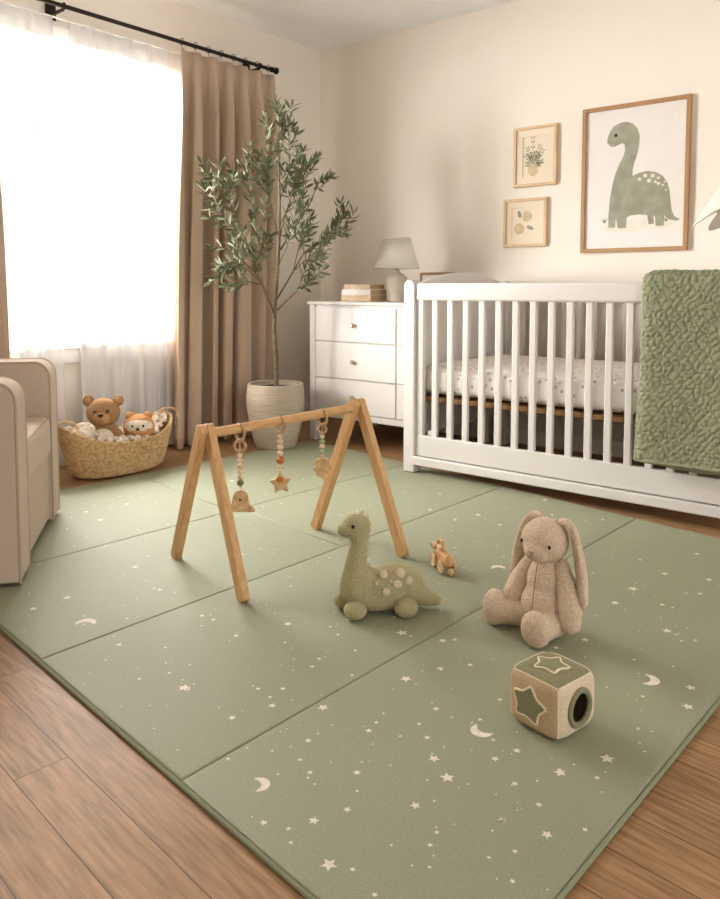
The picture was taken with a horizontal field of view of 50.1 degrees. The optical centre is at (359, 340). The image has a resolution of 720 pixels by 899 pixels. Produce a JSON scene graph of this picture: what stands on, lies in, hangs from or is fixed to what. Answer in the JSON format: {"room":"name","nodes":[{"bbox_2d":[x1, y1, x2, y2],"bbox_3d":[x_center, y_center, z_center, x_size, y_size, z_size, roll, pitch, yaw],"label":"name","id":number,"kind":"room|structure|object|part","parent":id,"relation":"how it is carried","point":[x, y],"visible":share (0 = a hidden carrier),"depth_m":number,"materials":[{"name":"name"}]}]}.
{"room":"children's room","nodes":[
{"label":"children's room","id":0,"kind":"room"},
{"bbox_2d":[1,0,320,427],"bbox_3d":[-2.427,-0.588,3.103,0.140,2.640,6.620,3,5,39],"label":"wall","id":1,"kind":"structure","parent":0,"point":[298,77],"depth_m":5.26,"materials":[{"name":"paint"}]},
{"bbox_2d":[53,25,173,363],"bbox_3d":[-1.736,-0.741,3.892,0.130,1.745,2.170,3,5,39],"label":"window","id":2,"kind":"structure","parent":1,"relation":"in","point":[72,350],"depth_m":4.13,"materials":[{"name":"paint"}]},
{"bbox_3d":[-1.702,-0.739,3.864,0.018,1.745,2.170,3,5,39],"label":"casing","id":3,"kind":"part","parent":2,"relation":"part of","materials":[{"name":"paint"}]},
{"bbox_3d":[-1.736,0.037,3.946,0.130,0.035,2.150,3,5,39],"label":"sill","id":4,"kind":"part","parent":2,"relation":"part of","materials":[{"name":"paint"}]},
{"bbox_2d":[37,0,278,74],"bbox_3d":[-1.572,-1.673,3.829,0.152,0.080,3.154,3,5,39],"label":"curtain rod","id":5,"kind":"object","parent":1,"relation":"attached to","point":[50,5],"visible":0.94,"depth_m":4.19,"materials":[{"name":"brown metal"}]},
{"bbox_2d":[0,175,9,358],"bbox_3d":[-1.865,-0.457,3.470,0.126,2.303,0.562,3,5,39],"label":"drape","id":6,"kind":"object","parent":5,"relation":"hanging from","point":[4,321],"visible":0.48,"depth_m":3.66,"materials":[{"name":"beige fabric"}]},
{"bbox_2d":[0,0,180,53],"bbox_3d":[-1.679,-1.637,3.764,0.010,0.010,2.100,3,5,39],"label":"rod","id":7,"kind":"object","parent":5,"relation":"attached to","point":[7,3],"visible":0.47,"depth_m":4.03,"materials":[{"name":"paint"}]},
{"bbox_2d":[0,2,65,464],"bbox_3d":[-1.895,-0.468,3.575,0.063,2.295,1.089,3,5,39],"label":"sheer curtain","id":8,"kind":"object","parent":7,"relation":"hanging from","point":[29,163],"visible":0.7,"depth_m":3.86,"materials":[{"name":"white fabric"}]},
{"bbox_2d":[68,21,181,443],"bbox_3d":[-1.281,-0.521,4.335,0.066,2.295,0.735,3,5,39],"label":"sheer curtain","id":9,"kind":"object","parent":7,"relation":"hanging from","point":[126,93],"visible":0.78,"depth_m":4.29,"materials":[{"name":"white fabric"}]},
{"bbox_2d":[174,38,277,448],"bbox_3d":[-0.835,-0.576,4.736,0.143,2.364,0.844,3,5,38],"label":"drape","id":10,"kind":"object","parent":5,"relation":"hanging from","point":[223,341],"visible":0.84,"depth_m":4.67,"materials":[{"name":"beige fabric"}]},
{"bbox_2d":[59,405,309,465],"bbox_3d":[-2.372,0.688,3.138,0.014,0.090,6.606,3,5,39],"label":"baseboard","id":11,"kind":"structure","parent":1,"relation":"attached to","point":[306,408],"depth_m":5.56,"materials":[{"name":"paint"}]},
{"bbox_2d":[177,0,515,50],"bbox_3d":[0.290,-1.810,0.941,7.290,0.100,6.820,3,5,39],"label":"ceiling","id":12,"kind":"structure","parent":0,"point":[320,25],"depth_m":4.79,"materials":[{"name":"paint"}]},
{"bbox_2d":[692,186,719,230],"bbox_3d":[1.875,-1.203,3.202,0.829,1.424,0.840,0,4,-1],"label":"canopy","id":13,"kind":"object","parent":12,"relation":"hanging from","point":[713,206],"visible":1,"depth_m":3.34,"materials":[{"name":"beige fabric"}]},
{"bbox_2d":[0,417,719,898],"bbox_3d":[0.290,0.923,1.132,7.290,0.100,6.820,3,5,39],"label":"floor","id":14,"kind":"structure","parent":0,"point":[84,814],"depth_m":1.38,"materials":[{"name":"brown wood"}]},
{"bbox_2d":[58,407,178,478],"bbox_3d":[-1.239,0.521,3.959,0.366,0.302,0.673,3,5,39],"label":"basket","id":15,"kind":"object","parent":14,"relation":"on","point":[85,457],"visible":0.89,"depth_m":3.79,"materials":[{"name":"beige wicker"}]},
{"bbox_3d":[-1.418,0.416,3.721,0.112,0.058,0.014,-1,4,-11],"label":"handle","id":16,"kind":"part","parent":15,"relation":"part of","materials":[{"name":"beige wicker"}]},
{"bbox_2d":[73,422,98,437],"bbox_3d":[-1.361,0.450,3.796,0.113,0.101,0.116,2,5,29],"label":"plush","id":17,"kind":"object","parent":15,"relation":"in","point":[86,427],"visible":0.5,"depth_m":3.78},
{"bbox_2d":[64,412,166,441],"bbox_3d":[-1.251,0.492,3.967,0.289,0.185,0.567,3,5,37],"label":"throw","id":18,"kind":"object","parent":15,"relation":"in","point":[163,417],"visible":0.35,"depth_m":3.88,"materials":[{"name":"white fabric"}]},
{"bbox_2d":[83,395,124,439],"bbox_3d":[-1.301,0.422,3.896,0.177,0.294,0.182,3,5,39],"label":"teddy bear","id":19,"kind":"object","parent":18,"relation":"on","point":[102,413],"visible":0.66,"depth_m":3.86},
{"bbox_2d":[123,411,154,436],"bbox_3d":[-1.145,0.441,3.989,0.158,0.152,0.144,-1,4,-11],"label":"plush toy","id":20,"kind":"object","parent":15,"relation":"in","point":[134,424],"visible":0.96,"depth_m":3.95,"materials":[{"name":"orange fabric"}]},
{"bbox_3d":[-1.056,0.520,3.908,0.014,0.058,0.112,4,5,43],"label":"handle","id":21,"kind":"part","parent":15,"relation":"part of","materials":[{"name":"beige wicker"}]},
{"bbox_3d":[-1.039,0.385,4.165,0.112,0.058,0.014,-1,4,-11],"label":"handle","id":22,"kind":"part","parent":15,"relation":"part of","materials":[{"name":"beige wicker"}]},
{"bbox_2d":[193,94,359,449],"bbox_3d":[-0.484,-0.371,4.425,0.986,2.023,0.467,-2,4,-24],"label":"tree","id":23,"kind":"object","parent":14,"relation":"on","point":[265,399],"visible":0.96,"depth_m":4.39,"materials":[{"name":"green plant"}]},
{"bbox_3d":[-0.498,0.440,4.543,0.344,0.388,0.344,3,5,39],"label":"pot","id":24,"kind":"part","parent":23,"relation":"part of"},
{"bbox_2d":[0,440,719,898],"bbox_3d":[-0.086,0.746,2.861,2.327,0.013,2.994,-4,6,-44],"label":"play mat","id":25,"kind":"object","parent":14,"relation":"on","point":[384,754],"visible":0.83,"depth_m":1.92,"materials":[{"name":"green plastic"}]},
{"bbox_2d":[0,358,59,583],"bbox_3d":[-1.525,0.320,2.691,0.764,0.860,0.833,-1,4,-13],"label":"armchair","id":26,"kind":"object","parent":25,"relation":"on","point":[29,449],"visible":1,"depth_m":2.56,"materials":[{"name":"fabric"}]},
{"bbox_3d":[-1.447,0.444,2.373,0.760,0.633,0.160,-1,4,-13],"label":"arm","id":27,"kind":"part","parent":26,"relation":"part of","materials":[{"name":"fabric"}]},
{"bbox_2d":[27,417,49,479],"bbox_3d":[-1.452,0.393,2.714,0.610,0.160,0.506,-1,4,-13],"label":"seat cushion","id":28,"kind":"object","parent":26,"relation":"on","point":[38,428],"depth_m":2.78,"materials":[{"name":"fabric"}]},
{"bbox_3d":[-1.533,0.597,2.708,0.744,0.265,0.530,-1,4,-13],"label":"panel","id":29,"kind":"part","parent":26,"relation":"part of","materials":[{"name":"fabric"}]},
{"bbox_3d":[-1.204,0.725,3.148,0.859,0.012,1.145,4,5,43],"label":"mat panel","id":30,"kind":"part","parent":25,"relation":"part of","materials":[{"name":"green plastic"}]},
{"bbox_3d":[-0.658,0.763,2.607,0.683,0.012,1.170,4,5,43],"label":"mat panel","id":31,"kind":"part","parent":25,"relation":"part of","materials":[{"name":"green plastic"}]},
{"bbox_3d":[-0.418,0.667,3.982,0.851,0.012,1.256,4,5,43],"label":"mat panel","id":32,"kind":"part","parent":25,"relation":"part of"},
{"bbox_2d":[171,398,408,602],"bbox_3d":[-0.250,0.489,2.655,0.668,0.539,0.518,-3,5,-37],"label":"baby play gym","id":33,"kind":"object","parent":25,"relation":"on","point":[207,434],"visible":0.98,"depth_m":2.62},
{"bbox_3d":[-0.571,0.512,2.559,0.027,0.507,0.281,-3,5,-34],"label":"leg","id":34,"kind":"part","parent":33,"relation":"part of","materials":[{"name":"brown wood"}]},
{"bbox_3d":[-0.415,0.523,2.380,0.027,0.507,0.281,-3,5,-34],"label":"leg","id":35,"kind":"part","parent":33,"relation":"part of","materials":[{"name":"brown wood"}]},
{"bbox_2d":[231,423,254,511],"bbox_3d":[-0.394,0.417,2.534,0.092,0.298,0.038,1,4,16],"label":"toy","id":36,"kind":"object","parent":33,"relation":"hanging from","point":[240,500],"visible":0.96,"depth_m":2.53,"materials":[{"name":"brown wood"}]},
{"bbox_2d":[269,416,290,492],"bbox_3d":[-0.273,0.387,2.623,0.071,0.266,0.036,1,4,20],"label":"toy","id":37,"kind":"object","parent":33,"relation":"hanging from","point":[280,482],"visible":0.97,"depth_m":2.62,"materials":[{"name":"brown wood"}]},
{"bbox_2d":[313,408,331,478],"bbox_3d":[-0.133,0.364,2.722,0.064,0.253,0.035,2,4,21],"label":"toy","id":38,"kind":"object","parent":33,"relation":"hanging from","point":[322,468],"visible":0.98,"depth_m":2.72,"materials":[{"name":"brown wood"}]},
{"bbox_3d":[-0.096,0.473,2.895,0.029,0.538,0.268,-4,5,-42],"label":"leg","id":39,"kind":"part","parent":33,"relation":"part of","materials":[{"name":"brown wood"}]},
{"bbox_3d":[0.074,0.482,2.745,0.029,0.538,0.268,-4,5,-42],"label":"leg","id":40,"kind":"part","parent":33,"relation":"part of","materials":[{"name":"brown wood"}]},
{"bbox_3d":[0.168,0.767,2.552,0.666,0.012,2.302,4,5,41],"label":"mat panel","id":41,"kind":"part","parent":25,"relation":"part of","materials":[{"name":"green plastic"}]},
{"bbox_3d":[0.101,0.705,3.444,0.649,0.012,1.183,4,5,43],"label":"mat panel","id":42,"kind":"part","parent":25,"relation":"part of","materials":[{"name":"green plastic"}]},
{"bbox_2d":[334,510,440,620],"bbox_3d":[0.083,0.633,2.225,0.312,0.300,0.163,-1,4,-8],"label":"plush","id":43,"kind":"object","parent":25,"relation":"on","point":[397,586],"visible":1,"depth_m":2.19},
{"bbox_2d":[379,570,387,578],"bbox_3d":[0.066,0.664,2.191,0.025,0.023,0.014,-1,4,-8],"label":"spot","id":44,"kind":"object","parent":43,"relation":"attached to","point":[383,574],"depth_m":2.19,"materials":[{"name":"beige fabric"}]},
{"bbox_2d":[382,588,389,595],"bbox_3d":[0.073,0.710,2.175,0.024,0.024,0.010,-1,4,-8],"label":"spot","id":45,"kind":"object","parent":43,"relation":"attached to","point":[385,591],"depth_m":2.17,"materials":[{"name":"beige fabric"}]},
{"bbox_2d":[393,580,401,588],"bbox_3d":[0.106,0.691,2.182,0.025,0.025,0.010,-1,4,-8],"label":"spot","id":46,"kind":"object","parent":43,"relation":"on","point":[397,584],"depth_m":2.18,"materials":[{"name":"beige fabric"}]},
{"bbox_2d":[396,568,404,577],"bbox_3d":[0.115,0.664,2.201,0.028,0.025,0.015,-1,4,-8],"label":"spot","id":47,"kind":"object","parent":43,"relation":"attached to","point":[400,572],"depth_m":2.20,"materials":[{"name":"beige fabric"}]},
{"bbox_2d":[405,576,412,583],"bbox_3d":[0.140,0.685,2.199,0.024,0.024,0.010,-1,4,-19],"label":"spot","id":48,"kind":"object","parent":43,"relation":"attached to","point":[408,579],"depth_m":2.20,"materials":[{"name":"beige fabric"}]},
{"bbox_2d":[429,538,456,576],"bbox_3d":[0.277,0.712,2.558,0.052,0.097,0.151,-1,4,-16],"label":"toy","id":49,"kind":"object","parent":25,"relation":"on","point":[444,559],"visible":1,"depth_m":2.54,"materials":[{"name":"brown wood"}]},
{"bbox_3d":[0.624,0.801,2.062,0.691,0.012,2.263,4,5,42],"label":"mat panel","id":50,"kind":"part","parent":25,"relation":"part of","materials":[{"name":"green plastic"}]},
{"bbox_2d":[483,510,588,647],"bbox_3d":[0.475,0.636,2.086,0.195,0.320,0.248,-2,5,-29],"label":"plush","id":51,"kind":"object","parent":25,"relation":"on","point":[541,596],"visible":1,"depth_m":2.05},
{"bbox_3d":[0.427,0.741,2.135,0.172,0.105,0.078,1,4,8],"label":"leg","id":52,"kind":"part","parent":51,"relation":"part of","materials":[{"name":"beige fabric"}]},
{"bbox_3d":[0.449,0.676,2.148,0.099,0.186,0.063,2,4,27],"label":"arm","id":53,"kind":"part","parent":51,"relation":"part of"},
{"bbox_3d":[0.495,0.749,2.043,0.083,0.100,0.169,4,6,44],"label":"leg","id":54,"kind":"part","parent":51,"relation":"part of","materials":[{"name":"beige fabric"}]},
{"bbox_3d":[0.548,0.683,2.053,0.063,0.185,0.099,-2,5,-31],"label":"arm","id":55,"kind":"part","parent":51,"relation":"part of"},
{"bbox_2d":[510,652,593,738],"bbox_3d":[0.415,0.759,1.656,0.144,0.130,0.147,-3,5,-39],"label":"cube","id":56,"kind":"object","parent":25,"relation":"on","point":[551,693],"visible":1,"depth_m":1.62,"materials":[{"name":"beige fabric"}]},
{"bbox_2d":[307,300,491,441],"bbox_3d":[0.243,0.188,4.751,0.952,0.862,0.680,3,5,39],"label":"dresser","id":57,"kind":"object","parent":14,"relation":"on","point":[357,347],"visible":0.56,"depth_m":4.54,"materials":[{"name":"white paint"}]},
{"bbox_3d":[-0.281,0.194,4.806,0.045,0.842,0.045,3,5,39],"label":"leg","id":58,"kind":"part","parent":57,"relation":"part of","materials":[{"name":"white paint"}]},
{"bbox_3d":[-0.031,-0.094,4.562,0.615,0.205,0.020,3,5,39],"label":"drawer","id":59,"kind":"part","parent":57,"relation":"part of","materials":[{"name":"white paint"}]},
{"bbox_3d":[-0.031,0.122,4.577,0.615,0.217,0.020,3,5,39],"label":"drawer","id":60,"kind":"part","parent":57,"relation":"part of","materials":[{"name":"white paint"}]},
{"bbox_3d":[-0.031,0.335,4.592,0.615,0.197,0.020,3,5,39],"label":"drawer","id":61,"kind":"part","parent":57,"relation":"part of","materials":[{"name":"white paint"}]},
{"bbox_2d":[341,295,386,301],"bbox_3d":[0.026,-0.265,4.788,0.235,0.036,0.165,3,5,39],"label":"book","id":62,"kind":"object","parent":57,"relation":"on","point":[364,298],"visible":0.95,"depth_m":4.72,"materials":[{"name":"beige paper"}]},
{"bbox_2d":[341,289,386,295],"bbox_3d":[0.026,-0.302,4.785,0.230,0.038,0.168,3,5,39],"label":"book","id":63,"kind":"object","parent":62,"relation":"on","point":[367,292],"visible":0.96,"depth_m":4.72,"materials":[{"name":"white paper"}]},
{"bbox_2d":[344,285,383,288],"bbox_3d":[0.027,-0.335,4.777,0.205,0.028,0.150,3,5,39],"label":"book","id":64,"kind":"object","parent":63,"relation":"on","point":[345,286],"visible":1,"depth_m":4.72,"materials":[{"name":"beige paper"}]},
{"bbox_2d":[374,237,418,301],"bbox_3d":[0.223,-0.433,4.690,0.277,0.385,0.277,3,5,39],"label":"table lamp","id":65,"kind":"object","parent":57,"relation":"on","point":[396,253],"visible":0.99,"depth_m":4.61,"materials":[{"name":"ceramic"}]},
{"bbox_3d":[0.223,-0.532,4.683,0.277,0.187,0.277,3,5,39],"label":"lamp shade","id":66,"kind":"part","parent":65,"relation":"part of","materials":[{"name":"beige fabric"}]},
{"bbox_3d":[0.294,0.353,4.329,0.208,0.197,0.020,3,5,39],"label":"drawer","id":67,"kind":"part","parent":57,"relation":"part of","materials":[{"name":"white paint"}]},
{"bbox_3d":[0.294,-0.076,4.299,0.208,0.205,0.020,3,5,39],"label":"drawer","id":68,"kind":"part","parent":57,"relation":"part of","materials":[{"name":"white paint"}]},
{"bbox_3d":[0.294,0.141,4.314,0.208,0.217,0.020,3,5,39],"label":"drawer","id":69,"kind":"part","parent":57,"relation":"part of","materials":[{"name":"white paint"}]},
{"bbox_2d":[420,272,456,281],"bbox_3d":[0.496,-0.345,4.898,0.270,0.181,0.016,3,5,39],"label":"wood frame","id":70,"kind":"object","parent":57,"relation":"on","point":[426,275],"visible":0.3,"depth_m":4.93,"materials":[{"name":"brown wood"}]},
{"bbox_2d":[422,275,437,280],"bbox_3d":[0.496,-0.345,4.899,0.238,0.149,0.006,3,5,39],"label":"print","id":71,"kind":"object","parent":70,"relation":"attached to","point":[424,277],"depth_m":4.94},
{"bbox_3d":[0.783,0.201,4.715,0.045,0.842,0.045,3,5,39],"label":"leg","id":72,"kind":"part","parent":57,"relation":"part of","materials":[{"name":"paint"}]},
{"bbox_2d":[404,272,719,518],"bbox_3d":[1.166,0.171,3.787,1.608,1.030,1.029,3,5,39],"label":"crib","id":73,"kind":"object","parent":14,"relation":"on","point":[449,318],"visible":0.74,"depth_m":3.57,"materials":[{"name":"white paint"}]},
{"bbox_3d":[0.266,0.179,3.902,0.066,0.972,0.066,3,5,39],"label":"post","id":74,"kind":"part","parent":73,"relation":"part of","materials":[{"name":"white paint"}]},
{"bbox_3d":[0.569,0.038,4.265,0.028,0.830,0.893,3,5,39],"label":"panel","id":75,"kind":"part","parent":73,"relation":"part of","materials":[{"name":"white paint"}]},
{"bbox_3d":[0.870,0.134,4.646,0.066,0.985,0.066,3,5,39],"label":"post","id":76,"kind":"part","parent":73,"relation":"part of","materials":[{"name":"white paint"}]},
{"bbox_3d":[0.863,-0.213,3.385,1.476,0.084,0.042,3,5,39],"label":"rail","id":77,"kind":"part","parent":73,"relation":"part of","materials":[{"name":"white paint"}]},
{"bbox_2d":[426,354,640,413],"bbox_3d":[1.166,0.206,3.792,1.480,0.160,0.890,3,5,39],"label":"mattress","id":78,"kind":"object","parent":73,"relation":"on","point":[619,367],"visible":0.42,"depth_m":3.60,"materials":[{"name":"white fabric"}]},
{"bbox_3d":[0.857,0.635,3.438,1.508,0.044,0.048,3,5,39],"label":"rail","id":79,"kind":"part","parent":73,"relation":"part of","materials":[{"name":"white paint"}]},
{"bbox_3d":[0.862,0.556,3.438,1.476,0.104,0.032,3,5,39],"label":"rail","id":80,"kind":"part","parent":73,"relation":"part of","materials":[{"name":"white paint"}]},
{"bbox_3d":[1.468,0.504,4.185,1.476,0.104,0.032,3,5,39],"label":"rail","id":81,"kind":"part","parent":73,"relation":"part of","materials":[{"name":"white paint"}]},
{"bbox_2d":[633,269,719,474],"bbox_3d":[1.405,0.121,2.956,0.649,0.797,0.170,3,5,39],"label":"quilted blanket","id":82,"kind":"object","parent":73,"relation":"on","point":[677,425],"visible":1,"depth_m":3.00,"materials":[{"name":"green fabric"}]},
{"bbox_2d":[320,0,719,424],"bbox_3d":[2.416,-0.618,3.529,7.130,2.640,0.140,3,5,39],"label":"wall","id":83,"kind":"structure","parent":0,"point":[418,124],"depth_m":4.68,"materials":[{"name":"paint"}]},
{"bbox_2d":[503,197,547,247],"bbox_3d":[0.982,-0.703,4.581,0.278,0.285,0.023,3,5,39],"label":"framed print","id":84,"kind":"object","parent":83,"relation":"attached to","point":[525,220],"visible":1,"depth_m":4.58},
{"bbox_2d":[513,123,557,187],"bbox_3d":[1.028,-1.083,4.517,0.273,0.347,0.023,3,5,39],"label":"framed print","id":85,"kind":"object","parent":83,"relation":"attached to","point":[535,153],"visible":1,"depth_m":4.52},
{"bbox_2d":[439,422,633,458],"bbox_3d":[2.422,0.661,3.514,6.990,0.090,0.014,3,5,39],"label":"baseboard","id":86,"kind":"structure","parent":83,"relation":"attached to","point":[617,449],"depth_m":4.52,"materials":[{"name":"paint"}]},
{"bbox_2d":[580,94,692,252],"bbox_3d":[1.479,-0.884,4.165,0.581,0.798,0.023,3,5,39],"label":"framed print","id":87,"kind":"object","parent":83,"relation":"attached to","point":[636,156],"visible":1,"depth_m":4.15,"materials":[{"name":"white paper"}]}
]}

